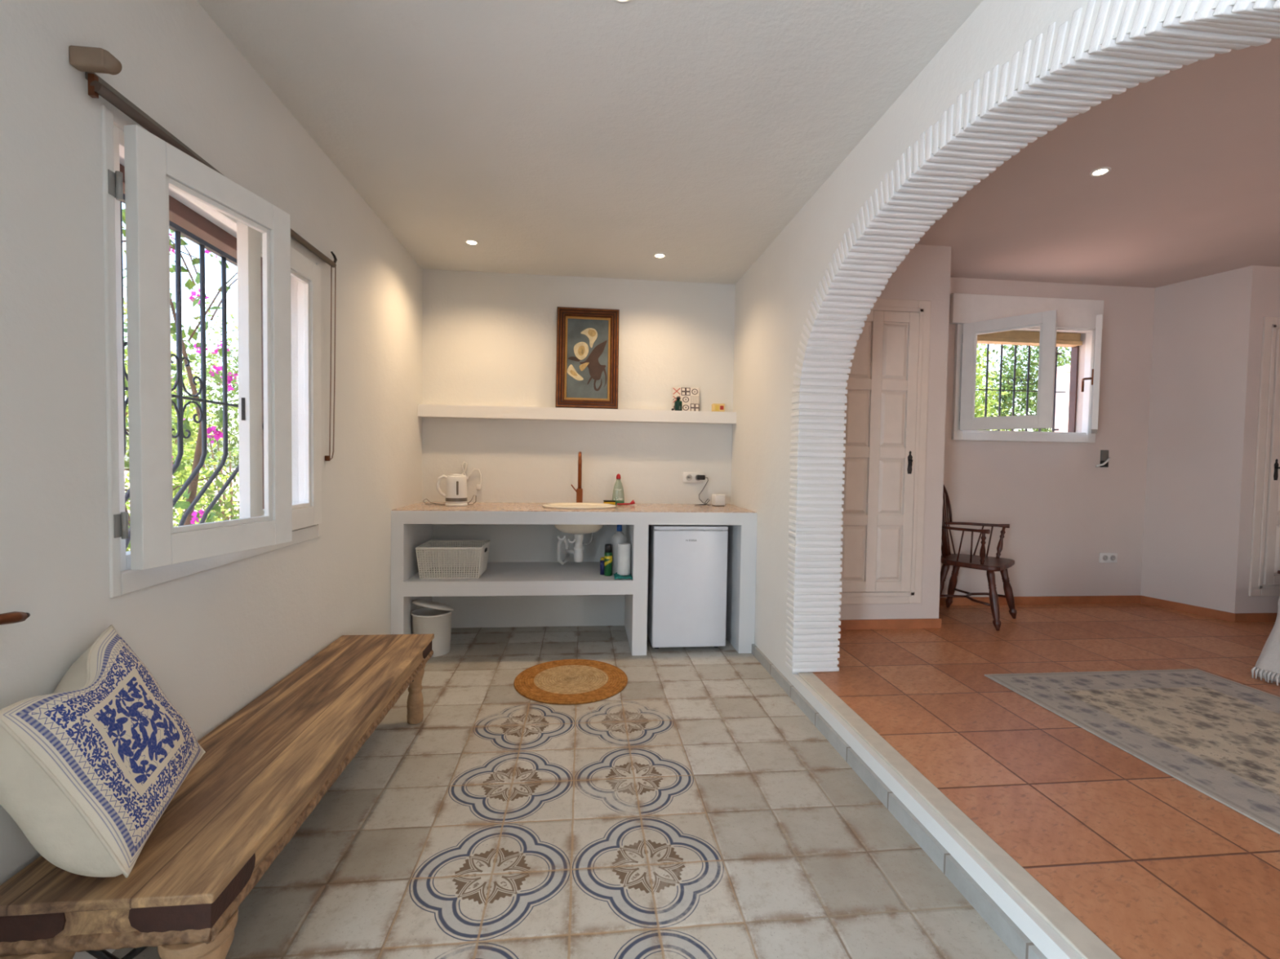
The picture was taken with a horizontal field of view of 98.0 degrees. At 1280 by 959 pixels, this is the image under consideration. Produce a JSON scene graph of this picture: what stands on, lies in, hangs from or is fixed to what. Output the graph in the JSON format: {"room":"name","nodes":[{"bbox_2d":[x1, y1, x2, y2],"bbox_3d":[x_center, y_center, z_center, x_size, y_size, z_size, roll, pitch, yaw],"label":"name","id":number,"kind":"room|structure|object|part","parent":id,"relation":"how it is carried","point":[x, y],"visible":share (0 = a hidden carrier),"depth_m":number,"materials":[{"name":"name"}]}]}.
{"room":"traditional dwelling","nodes":[
{"label":"traditional dwelling","id":0,"kind":"room"},
{"bbox_2d":[0,0,422,958],"bbox_3d":[-1.331,-0.023,0.139,0.220,2.795,8.550,1,2,-6],"label":"wall","id":1,"kind":"structure","parent":0,"point":[214,641],"depth_m":1.58,"materials":[{"name":"white paint"}]},
{"bbox_2d":[0,611,30,625],"bbox_3d":[-1.294,0.282,1.111,0.062,0.056,0.108,1,2,-6],"label":"handle","id":2,"kind":"object","parent":1,"relation":"attached to","point":[13,617],"visible":1,"depth_m":1.12,"materials":[{"name":"brown wood"}]},
{"bbox_2d":[120,193,128,457],"label":"window grille","id":3,"kind":"object","parent":1,"relation":"in","point":[125,375],"depth_m":1.78,"materials":[{"name":"metal"}]},
{"bbox_3d":[-1.664,-0.912,1.908,0.024,0.034,1.120,1,2,-6],"label":"rail","id":4,"kind":"part","parent":3,"relation":"part of","materials":[{"name":"metal"}]},
{"bbox_2d":[68,45,337,461],"bbox_3d":[-1.359,-0.558,1.983,0.092,0.988,1.351,1,2,-6],"label":"curtain rod","id":5,"kind":"object","parent":1,"relation":"attached to","point":[91,60],"visible":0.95,"depth_m":1.40,"materials":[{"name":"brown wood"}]},
{"bbox_3d":[-1.308,-0.942,1.331,0.014,0.050,0.012,1,2,-6],"label":"bracket plate","id":6,"kind":"part","parent":5,"relation":"part of","materials":[{"name":"brown metal"}]},
{"bbox_3d":[-1.390,-0.996,1.959,0.014,0.022,1.250,1,2,-6],"label":"rail","id":7,"kind":"part","parent":5,"relation":"part of","materials":[{"name":"brown metal"}]},
{"bbox_3d":[-1.447,-0.567,2.614,0.020,0.950,0.072,0,2,-14],"label":"chain","id":8,"kind":"part","parent":5,"relation":"part of","materials":[{"name":"brown metal"}]},
{"bbox_2d":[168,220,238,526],"label":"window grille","id":9,"kind":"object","parent":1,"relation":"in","point":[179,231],"depth_m":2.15,"materials":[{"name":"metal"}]},
{"bbox_2d":[101,104,321,598],"bbox_3d":[-1.426,-0.335,1.974,0.392,1.240,1.150,1,2,-6],"label":"window","id":10,"kind":"structure","parent":1,"relation":"in","point":[161,552],"depth_m":1.61,"materials":[{"name":"white paint"}]},
{"bbox_3d":[-1.591,-0.357,1.956,0.060,1.160,1.090,1,2,-6],"label":"frame","id":11,"kind":"part","parent":10,"relation":"part of","materials":[{"name":"white wood"}]},
{"bbox_3d":[-1.280,-0.343,1.703,0.038,1.146,0.525,1,2,7],"label":"sash","id":12,"kind":"part","parent":10,"relation":"part of","materials":[{"name":"white paint"}]},
{"bbox_3d":[-1.401,-0.249,1.966,0.012,0.080,0.002,1,2,-6],"label":"strike plate","id":13,"kind":"part","parent":10,"relation":"part of","materials":[{"name":"metal"}]},
{"bbox_3d":[-1.426,-0.364,2.235,0.038,1.146,0.545,1,2,-6],"label":"sash","id":14,"kind":"part","parent":10,"relation":"part of","materials":[{"name":"white paint"}]},
{"bbox_2d":[111,625,1017,958],"bbox_3d":[-0.141,1.341,0.225,2.598,0.100,8.780,1,2,-6],"label":"floor","id":15,"kind":"structure","parent":0,"point":[694,810],"depth_m":1.91,"materials":[{"name":"tile"}]},
{"bbox_2d":[0,634,434,958],"bbox_3d":[-1.180,1.013,1.960,0.450,0.405,1.713,1,2,-6],"label":"wooden bench","id":16,"kind":"object","parent":15,"relation":"on","point":[262,771],"visible":0.99,"depth_m":1.37,"materials":[{"name":"brown wood"}]},
{"bbox_3d":[-1.254,1.054,1.161,0.136,0.375,0.136,1,2,-6],"label":"leg","id":17,"kind":"part","parent":16,"relation":"part of","materials":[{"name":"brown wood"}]},
{"bbox_2d":[0,624,205,878],"bbox_3d":[-1.231,0.590,1.278,0.266,0.445,0.453,0,2,-22],"label":"cushion","id":18,"kind":"object","parent":16,"relation":"on","point":[90,767],"visible":1,"depth_m":1.16,"materials":[{"name":"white fabric"}]},
{"bbox_3d":[-0.944,1.058,1.193,0.136,0.375,0.136,1,2,-6],"label":"leg","id":19,"kind":"part","parent":16,"relation":"part of","materials":[{"name":"brown wood"}]},
{"bbox_3d":[-1.102,1.003,2.729,0.094,0.375,0.094,1,2,-6],"label":"leg","id":20,"kind":"part","parent":16,"relation":"part of","materials":[{"name":"brown wood"}]},
{"bbox_2d":[410,600,453,657],"bbox_3d":[-1.385,0.974,3.704,0.270,0.358,0.289,1,2,3],"label":"pedal bin","id":21,"kind":"object","parent":15,"relation":"on","point":[434,618],"visible":0.73,"depth_m":3.63,"materials":[{"name":"beige plastic"}]},
{"bbox_3d":[-1.379,0.840,3.712,0.265,0.091,0.263,1,2,3],"label":"lid","id":22,"kind":"part","parent":21,"relation":"part of","materials":[{"name":"beige plastic"}]},
{"bbox_2d":[513,658,627,705],"bbox_3d":[-0.403,1.176,3.275,0.662,0.012,0.662,1,2,-6],"label":"round rug","id":23,"kind":"object","parent":15,"relation":"on","point":[572,682],"visible":1,"depth_m":3.22,"materials":[{"name":"wicker"}]},
{"bbox_2d":[391,502,757,655],"bbox_3d":[-0.432,0.676,3.993,2.378,0.963,0.680,1,2,-6],"label":"kitchen counter","id":24,"kind":"object","parent":15,"relation":"on","point":[411,526],"depth_m":3.70,"materials":[{"name":"paint"}]},
{"bbox_2d":[422,474,476,506],"bbox_3d":[-1.340,0.071,3.923,0.272,0.223,0.271,3,3,42],"label":"electric kettle","id":25,"kind":"object","parent":24,"relation":"on","point":[455,495],"visible":1,"depth_m":3.84,"materials":[{"name":"white plastic"}]},
{"bbox_3d":[-1.378,0.046,3.873,0.083,0.156,0.024,1,2,-6],"label":"handle","id":26,"kind":"part","parent":25,"relation":"part of","materials":[{"name":"white plastic"}]},
{"bbox_3d":[-1.348,0.141,4.000,0.371,0.076,0.185,1,2,-6],"label":"power cord","id":27,"kind":"part","parent":25,"relation":"part of","materials":[{"name":"white plastic"}]},
{"bbox_3d":[-1.282,-0.033,3.890,0.100,0.011,0.100,1,2,-6],"label":"lid","id":28,"kind":"part","parent":25,"relation":"part of","materials":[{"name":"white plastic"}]},
{"bbox_2d":[415,540,489,579],"bbox_3d":[-1.264,0.541,3.792,0.425,0.212,0.335,1,2,-6],"label":"storage basket","id":29,"kind":"object","parent":24,"relation":"on","point":[424,552],"visible":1,"depth_m":3.65,"materials":[{"name":"beige plastic"}]},
{"bbox_2d":[403,561,633,596],"bbox_3d":[-0.810,0.696,3.955,1.466,0.094,0.680,1,2,-6],"label":"shelf","id":30,"kind":"object","parent":24,"relation":"attached to","point":[584,578],"depth_m":3.66,"materials":[{"name":"paint"}]},
{"bbox_2d":[391,502,756,512],"bbox_3d":[-0.425,0.199,3.983,2.378,0.008,0.668,1,2,-6],"label":"countertop","id":31,"kind":"structure","parent":24,"relation":"on","point":[477,506],"depth_m":3.85,"materials":[{"name":"beige stone"}]},
{"bbox_2d":[557,533,593,564],"bbox_3d":[-0.477,0.473,4.089,0.260,0.326,0.438,1,2,-6],"label":"pipe","id":32,"kind":"object","parent":24,"relation":"on","point":[578,550],"visible":0.91,"depth_m":3.96,"materials":[{"name":"white plastic"}]},
{"bbox_2d":[571,451,582,502],"bbox_3d":[-0.444,-0.009,4.126,0.098,0.397,0.138,-1,2,-36],"label":"faucet","id":33,"kind":"object","parent":24,"relation":"on","point":[579,491],"visible":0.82,"depth_m":4.15,"materials":[{"name":"orange metal"}]},
{"bbox_3d":[-0.445,-0.064,4.112,0.029,0.287,0.136,1,2,-6],"label":"spout","id":34,"kind":"part","parent":33,"relation":"part of","materials":[{"name":"orange metal"}]},
{"bbox_2d":[542,502,616,534],"bbox_3d":[-0.434,0.281,3.964,0.524,0.208,0.377,1,2,-6],"label":"basin","id":35,"kind":"object","parent":24,"relation":"in","point":[571,529],"visible":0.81,"depth_m":3.87,"materials":[{"name":"beige ceramic"}]},
{"bbox_2d":[600,557,604,574],"bbox_3d":[-0.257,0.600,3.873,0.042,0.120,0.042,1,2,-6],"label":"tube","id":36,"kind":"object","parent":24,"relation":"on","point":[602,560],"visible":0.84,"depth_m":3.85,"materials":[{"name":"blue plastic"}]},
{"bbox_2d":[604,543,612,576],"bbox_3d":[-0.218,0.554,3.840,0.056,0.215,0.056,1,2,-6],"label":"spray can","id":37,"kind":"object","parent":24,"relation":"on","point":[608,547],"visible":1,"depth_m":3.82,"materials":[{"name":"green metal"}]},
{"bbox_2d":[603,500,615,504],"bbox_3d":[-0.231,0.174,4.207,0.086,0.032,0.062,1,2,-9],"label":"sponge","id":38,"kind":"object","parent":24,"relation":"on","point":[611,502],"visible":0.88,"depth_m":4.18,"materials":[{"name":"yellow plastic"}]},
{"bbox_2d":[612,474,624,505],"bbox_3d":[-0.164,0.073,4.220,0.092,0.234,0.058,1,2,-6],"label":"dish soap bottle","id":39,"kind":"object","parent":24,"relation":"on","point":[618,495],"visible":0.92,"depth_m":4.20,"materials":[{"name":"plastic"}]},
{"bbox_2d":[611,524,626,574],"bbox_3d":[-0.146,0.487,3.905,0.112,0.347,0.112,1,2,-6],"label":"bottle","id":40,"kind":"object","parent":24,"relation":"on","point":[619,537],"visible":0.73,"depth_m":3.86,"materials":[{"name":"plastic"}]},
{"bbox_2d":[613,572,632,579],"bbox_3d":[-0.117,0.651,3.776,0.120,0.027,0.156,1,2,-6],"label":"folded cloth","id":41,"kind":"object","parent":24,"relation":"on","point":[616,575],"visible":0.72,"depth_m":3.72,"materials":[{"name":"teal fabric"}]},
{"bbox_2d":[617,542,631,575],"bbox_3d":[-0.109,0.541,3.790,0.088,0.208,0.088,1,2,-6],"label":"paper roll","id":42,"kind":"object","parent":41,"relation":"on","point":[624,548],"visible":1,"depth_m":3.75,"materials":[{"name":"white paper"}]},
{"bbox_2d":[617,499,635,505],"bbox_3d":[-0.103,0.171,4.180,0.138,0.040,0.036,0,2,-12],"label":"dish brush","id":43,"kind":"object","parent":24,"relation":"on","point":[632,502],"visible":1,"depth_m":4.18,"materials":[{"name":"red plastic"}]},
{"bbox_3d":[-0.120,0.184,4.177,0.106,0.014,0.013,0,2,-12],"label":"handle","id":44,"kind":"part","parent":43,"relation":"part of","materials":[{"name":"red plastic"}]},
{"bbox_2d":[694,475,710,505],"bbox_3d":[0.477,0.082,4.307,0.128,0.229,0.172,1,2,-6],"label":"charger","id":45,"kind":"object","parent":24,"relation":"on","point":[698,477],"visible":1,"depth_m":4.34,"materials":[{"name":"plastic"}]},
{"bbox_2d":[711,493,724,506],"bbox_3d":[0.599,0.157,4.252,0.080,0.088,0.080,0,2,-13],"label":"box","id":46,"kind":"object","parent":24,"relation":"on","point":[717,500],"visible":1,"depth_m":4.22,"materials":[{"name":"plastic"}]},
{"bbox_2d":[646,524,728,648],"bbox_3d":[0.315,0.738,4.030,0.508,0.860,0.524,1,2,-6],"label":"mini fridge","id":47,"kind":"object","parent":15,"relation":"on","point":[687,564],"visible":0.97,"depth_m":3.77,"materials":[{"name":"white metal"}]},
{"bbox_3d":[0.346,0.329,3.783,0.508,0.024,0.048,1,2,-6],"label":"trim","id":48,"kind":"part","parent":47,"relation":"part of","materials":[{"name":"white plastic"}]},
{"bbox_2d":[196,0,982,284],"bbox_3d":[-0.116,-1.472,0.112,2.598,0.140,8.750,1,2,-6],"label":"ceiling","id":49,"kind":"structure","parent":0,"point":[569,138],"depth_m":2.21,"materials":[{"name":"paint"}]},
{"bbox_2d":[464,239,479,245],"bbox_3d":[-1.088,-1.533,3.600,0.088,0.006,0.088,1,2,-6],"label":"recessed light","id":50,"kind":"object","parent":49,"relation":"in","point":[473,242],"visible":1,"depth_m":3.59,"materials":[{"name":"white plastic"}]},
{"bbox_2d":[613,0,631,3],"bbox_3d":[-0.053,-1.450,1.653,0.088,0.006,0.088,1,2,-6],"label":"recessed light","id":51,"kind":"object","parent":49,"relation":"in","point":[616,1],"visible":1,"depth_m":1.69,"materials":[{"name":"white plastic"}]},
{"bbox_2d":[653,253,666,258],"bbox_3d":[0.135,-1.520,3.782,0.088,0.006,0.088,1,2,-6],"label":"recessed light","id":52,"kind":"object","parent":49,"relation":"in","point":[660,255],"visible":1,"depth_m":3.78,"materials":[{"name":"white plastic"}]},
{"bbox_2d":[422,269,1155,627],"bbox_3d":[1.247,-0.207,4.587,6.260,2.940,0.220,1,2,-6],"label":"wall","id":53,"kind":"structure","parent":0,"point":[489,339],"depth_m":4.35,"materials":[{"name":"white paint"}]},
{"bbox_2d":[461,461,481,489],"bbox_3d":[-1.291,-0.031,4.197,0.188,0.215,0.029,1,2,-10],"label":"cable","id":54,"kind":"object","parent":53,"relation":"attached to","point":[478,486],"visible":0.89,"depth_m":4.20,"materials":[{"name":"plastic"}]},
{"bbox_2d":[417,404,736,424],"bbox_3d":[-0.443,-0.493,4.234,2.378,0.088,0.115,1,2,-6],"label":"wall shelf","id":55,"kind":"object","parent":53,"relation":"attached to","point":[425,411],"visible":1,"depth_m":4.18,"materials":[{"name":"paint"}]},
{"bbox_2d":[555,306,619,408],"bbox_3d":[-0.397,-0.918,4.221,0.473,0.766,0.099,1,2,-6],"label":"framed painting","id":56,"kind":"object","parent":55,"relation":"on","point":[587,354],"visible":1,"depth_m":4.22,"materials":[{"name":"brown wood"}]},
{"bbox_2d":[671,396,682,410],"bbox_3d":[0.282,-0.583,4.270,0.082,0.112,0.036,1,2,-6],"label":"bottle","id":57,"kind":"object","parent":55,"relation":"on","point":[677,404],"visible":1,"depth_m":4.26,"materials":[{"name":"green glass"}]},
{"bbox_2d":[671,386,699,411],"bbox_3d":[0.356,-0.623,4.338,0.214,0.189,0.031,1,2,-6],"label":"tile","id":58,"kind":"structure","parent":55,"relation":"on","point":[690,397],"depth_m":4.33,"materials":[{"name":"white ceramic"}]},
{"bbox_2d":[711,403,724,412],"bbox_3d":[0.606,-0.554,4.317,0.090,0.062,0.061,1,2,-6],"label":"box","id":59,"kind":"object","parent":55,"relation":"on","point":[715,407],"visible":0.84,"depth_m":4.29,"materials":[{"name":"yellow cardboard"}]},
{"bbox_2d":[683,471,703,483],"bbox_3d":[0.422,-0.015,4.392,0.166,0.084,0.014,1,2,-6],"label":"power socket","id":60,"kind":"object","parent":53,"relation":"attached to","point":[688,477],"visible":0.73,"depth_m":4.39,"materials":[{"name":"white plastic"}]},
{"bbox_2d":[838,595,1140,630],"bbox_3d":[2.688,1.030,4.361,3.390,0.067,0.613,1,2,-6],"label":"baseboard","id":61,"kind":"structure","parent":53,"relation":"attached to","point":[1046,600],"depth_m":4.66,"materials":[{"name":"ceramic"}]},
{"bbox_2d":[975,344,1065,431],"bbox_3d":[3.224,-0.742,4.878,1.100,1.050,0.028,1,2,-6],"label":"window grille","id":62,"kind":"object","parent":53,"relation":"in","point":[1014,378],"visible":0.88,"depth_m":4.88,"materials":[{"name":"metal"}]},
{"bbox_2d":[949,293,1103,443],"bbox_3d":[3.220,-0.908,4.476,1.345,1.190,0.726,1,2,-6],"label":"window","id":63,"kind":"structure","parent":53,"relation":"in","point":[988,319],"depth_m":4.56,"materials":[{"name":"white paint"}]},
{"bbox_3d":[2.848,-0.824,4.331,0.038,0.864,0.615,-1,3,-44],"label":"sash","id":64,"kind":"part","parent":63,"relation":"part of","materials":[{"name":"white paint"}]},
{"bbox_2d":[977,330,1082,347],"bbox_3d":[3.208,-1.216,4.769,1.174,0.105,0.110,1,2,-6],"label":"blind","id":65,"kind":"object","parent":63,"relation":"attached to","point":[1009,337],"depth_m":4.74,"materials":[{"name":"beige wood"}]},
{"bbox_3d":[3.792,-0.818,4.870,0.013,0.900,0.067,1,2,-6],"label":"frame","id":66,"kind":"part","parent":63,"relation":"part of","materials":[{"name":"wood"}]},
{"bbox_3d":[3.438,-0.763,4.297,0.060,0.161,0.122,1,2,1],"label":"handle","id":67,"kind":"part","parent":63,"relation":"part of","materials":[{"name":"brown metal"}]},
{"bbox_3d":[3.643,-0.815,4.440,0.038,0.864,0.600,2,3,39],"label":"sash","id":68,"kind":"part","parent":63,"relation":"part of","materials":[{"name":"white paint"}]},
{"bbox_2d":[1095,449,1110,466],"bbox_3d":[3.941,-0.177,4.737,0.110,0.147,0.043,1,2,-6],"label":"wall hook","id":69,"kind":"object","parent":53,"relation":"attached to","point":[1104,459],"visible":1,"depth_m":4.74,"materials":[{"name":"black plastic"}]},
{"bbox_2d":[1098,552,1117,562],"bbox_3d":[4.031,0.674,4.788,0.166,0.084,0.014,1,2,-6],"label":"power socket","id":70,"kind":"object","parent":53,"relation":"attached to","point":[1104,557],"visible":1,"depth_m":4.79,"materials":[{"name":"white plastic"}]},
{"bbox_2d":[838,244,951,619],"bbox_3d":[1.582,-0.304,4.206,1.125,2.710,0.600,1,2,-6],"label":"wall","id":71,"kind":"structure","parent":0,"point":[924,273],"depth_m":3.95,"materials":[{"name":"paint"}]},
{"bbox_2d":[839,297,931,604],"bbox_3d":[1.634,-0.188,3.880,0.795,2.142,0.068,1,2,-6],"label":"door","id":72,"kind":"structure","parent":71,"relation":"in","point":[885,446],"depth_m":3.89,"materials":[{"name":"white wood"}]},
{"bbox_3d":[1.896,-0.120,3.892,0.034,0.163,0.034,1,2,-6],"label":"handle","id":73,"kind":"part","parent":72,"relation":"part of","materials":[{"name":"black plastic"}]},
{"bbox_2d":[730,0,1275,684],"bbox_3d":[1.286,-0.110,0.305,0.262,2.840,8.750,1,2,-6],"label":"wall","id":74,"kind":"structure","parent":0,"point":[773,298],"depth_m":3.08,"materials":[{"name":"white paint"}]},
{"bbox_2d":[751,644,1047,958],"bbox_3d":[1.161,1.287,-0.010,0.018,0.064,7.650,1,2,-6],"label":"baseboard","id":75,"kind":"structure","parent":74,"relation":"attached to","point":[1012,936],"depth_m":1.89,"materials":[{"name":"grey tile"}]},
{"bbox_2d":[791,673,1083,958],"bbox_3d":[1.249,1.321,-0.345,0.090,0.222,6.965,1,2,-6],"label":"trim","id":76,"kind":"structure","parent":74,"relation":"attached to","point":[1044,937],"depth_m":1.76,"materials":[{"name":"white paint"}]},
{"bbox_2d":[798,672,1120,958],"bbox_3d":[1.277,1.205,-0.352,0.084,0.012,6.953,1,2,-6],"label":"trim","id":77,"kind":"structure","parent":74,"relation":"attached to","point":[1072,930],"depth_m":1.72,"materials":[{"name":"beige stone"}]},
{"bbox_2d":[785,0,1279,672],"bbox_3d":[1.122,-0.047,1.905,0.278,2.353,2.590,1,2,-6],"label":"trim","id":78,"kind":"structure","parent":74,"relation":"attached to","point":[1069,89],"depth_m":1.94,"materials":[{"name":"white paint"}]},
{"bbox_2d":[807,603,1279,958],"bbox_3d":[3.724,1.323,0.622,5.032,0.230,8.780,1,2,-6],"label":"floor","id":79,"kind":"structure","parent":0,"point":[1156,867],"depth_m":2.14,"materials":[{"name":"tile"}]},
{"bbox_2d":[939,484,1017,631],"bbox_3d":[2.547,0.540,4.283,0.592,1.053,0.532,-1,3,-44],"label":"armchair","id":80,"kind":"object","parent":79,"relation":"on","point":[981,562],"visible":0.73,"depth_m":4.27,"materials":[{"name":"brown wood"}]},
{"bbox_3d":[2.312,0.846,4.298,0.144,0.433,0.055,1,2,7],"label":"leg","id":81,"kind":"part","parent":80,"relation":"part of","materials":[{"name":"brown wood"}]},
{"bbox_3d":[2.545,0.842,4.523,0.055,0.433,0.144,1,2,-5],"label":"leg","id":82,"kind":"part","parent":80,"relation":"part of","materials":[{"name":"brown wood"}]},
{"bbox_3d":[2.562,0.628,4.269,0.497,0.037,0.465,-1,3,-44],"label":"seat","id":83,"kind":"part","parent":80,"relation":"part of","materials":[{"name":"brown wood"}]},
{"bbox_3d":[2.546,0.860,4.008,0.055,0.432,0.138,1,2,-5],"label":"leg","id":84,"kind":"part","parent":80,"relation":"part of","materials":[{"name":"brown wood"}]},
{"bbox_3d":[2.826,0.855,4.279,0.138,0.432,0.055,1,2,7],"label":"leg","id":85,"kind":"part","parent":80,"relation":"part of","materials":[{"name":"brown wood"}]},
{"bbox_2d":[984,669,1279,834],"bbox_3d":[2.694,1.137,2.058,1.330,0.008,2.240,1,2,-6],"label":"area rug","id":86,"kind":"object","parent":79,"relation":"on","point":[1215,735],"visible":1,"depth_m":2.56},
{"bbox_3d":[4.511,0.909,2.258,1.640,0.510,1.640,1,2,-6],"label":"bed","id":87,"kind":"object","parent":79,"relation":"on","visible":0},
{"bbox_2d":[1251,596,1279,685],"bbox_3d":[3.768,0.875,2.557,0.557,0.525,1.191,1,2,-6],"label":"fringed throw","id":88,"kind":"object","parent":87,"relation":"on","point":[1267,667],"visible":1,"depth_m":3.08,"materials":[{"name":"white fabric"}]},
{"bbox_2d":[915,38,1279,288],"bbox_3d":[3.905,-1.568,0.532,4.960,0.140,8.770,1,2,-6],"label":"ceiling","id":89,"kind":"structure","parent":0,"point":[1191,189],"depth_m":3.11,"materials":[{"name":"paint"}]},
{"bbox_2d":[1089,167,1111,176],"bbox_3d":[2.394,-1.600,2.895,0.088,0.006,0.088,1,2,-6],"label":"recessed light","id":90,"kind":"object","parent":89,"relation":"in","point":[1100,171],"visible":1,"depth_m":2.89,"materials":[{"name":"white plastic"}]},
{"bbox_2d":[1140,265,1279,613],"bbox_3d":[5.117,-0.266,4.702,1.460,2.710,0.820,1,2,-6],"label":"wall","id":91,"kind":"structure","parent":0,"point":[1207,331],"depth_m":4.44,"materials":[{"name":"paint"}]},
{"bbox_2d":[1140,595,1277,622],"bbox_3d":[4.986,1.065,4.391,1.490,0.067,0.487,1,2,17],"label":"baseboard","id":92,"kind":"structure","parent":91,"relation":"attached to","point":[1224,615],"depth_m":4.40,"materials":[{"name":"ceramic"}]},
{"bbox_2d":[1248,316,1279,596],"bbox_3d":[5.095,-0.161,4.248,0.785,2.130,0.086,1,2,-6],"label":"door","id":93,"kind":"structure","parent":91,"relation":"in","point":[1264,565],"depth_m":4.24,"materials":[{"name":"white wood"}]},
{"bbox_3d":[4.856,-0.075,4.210,0.068,0.163,0.052,1,2,-6],"label":"handle","id":94,"kind":"part","parent":93,"relation":"part of","materials":[{"name":"black plastic"}]},
{"label":"outside","id":95,"kind":"structure","parent":0,"visible":0},
{"bbox_2d":[124,468,239,550],"bbox_3d":[-1.560,0.966,14.963,80.000,0.100,90.000,1,2,-6],"label":"ground","id":96,"kind":"structure","parent":95,"point":[126,471],"depth_m":24.32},
{"bbox_2d":[123,302,236,551],"bbox_3d":[-5.566,-0.207,6.007,1.969,4.095,2.059,2,2,19],"label":"shrub","id":97,"kind":"object","parent":96,"relation":"on","point":[189,452],"visible":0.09,"depth_m":6.16,"materials":[{"name":"green plant"}]},
{"bbox_2d":[122,208,238,547],"bbox_3d":[-2.343,-0.036,2.575,0.742,2.733,1.890,1,2,-6],"label":"bougainvillea","id":98,"kind":"object","parent":96,"relation":"on","point":[190,494],"visible":0.2,"depth_m":2.83,"materials":[{"name":"green plant"}]},
{"bbox_2d":[172,302,239,526],"bbox_3d":[-5.775,-0.285,7.952,1.966,4.391,2.059,2,2,20],"label":"shrub","id":99,"kind":"object","parent":96,"relation":"on","point":[233,512],"visible":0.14,"depth_m":7.55,"materials":[{"name":"green plant"}]},
{"bbox_2d":[230,431,239,502],"bbox_3d":[-5.959,-0.339,9.878,1.941,3.900,2.050,2,2,20],"label":"shrub","id":100,"kind":"object","parent":96,"relation":"on","point":[232,431],"visible":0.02,"depth_m":9.56,"materials":[{"name":"green plant"}]},
{"bbox_2d":[974,343,1010,431],"bbox_3d":[6.068,-1.024,11.262,2.104,5.964,2.372,2,2,20],"label":"tree","id":101,"kind":"object","parent":96,"relation":"on","point":[979,381],"visible":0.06,"depth_m":10.39,"materials":[{"name":"green plant"}]},
{"bbox_2d":[980,344,1071,431],"bbox_3d":[8.094,-1.026,11.635,2.210,5.934,2.406,1,2,-6],"label":"tree","id":102,"kind":"object","parent":96,"relation":"on","point":[1007,398],"visible":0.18,"depth_m":11.49,"materials":[{"name":"green plant"}]},
{"bbox_2d":[1054,364,1070,432],"bbox_3d":[9.492,-0.094,8.117,7.550,2.830,0.280,1,2,-6],"label":"wall","id":103,"kind":"structure","parent":96,"relation":"on","point":[1063,376],"depth_m":7.65,"materials":[{"name":"white paint"}]}
]}

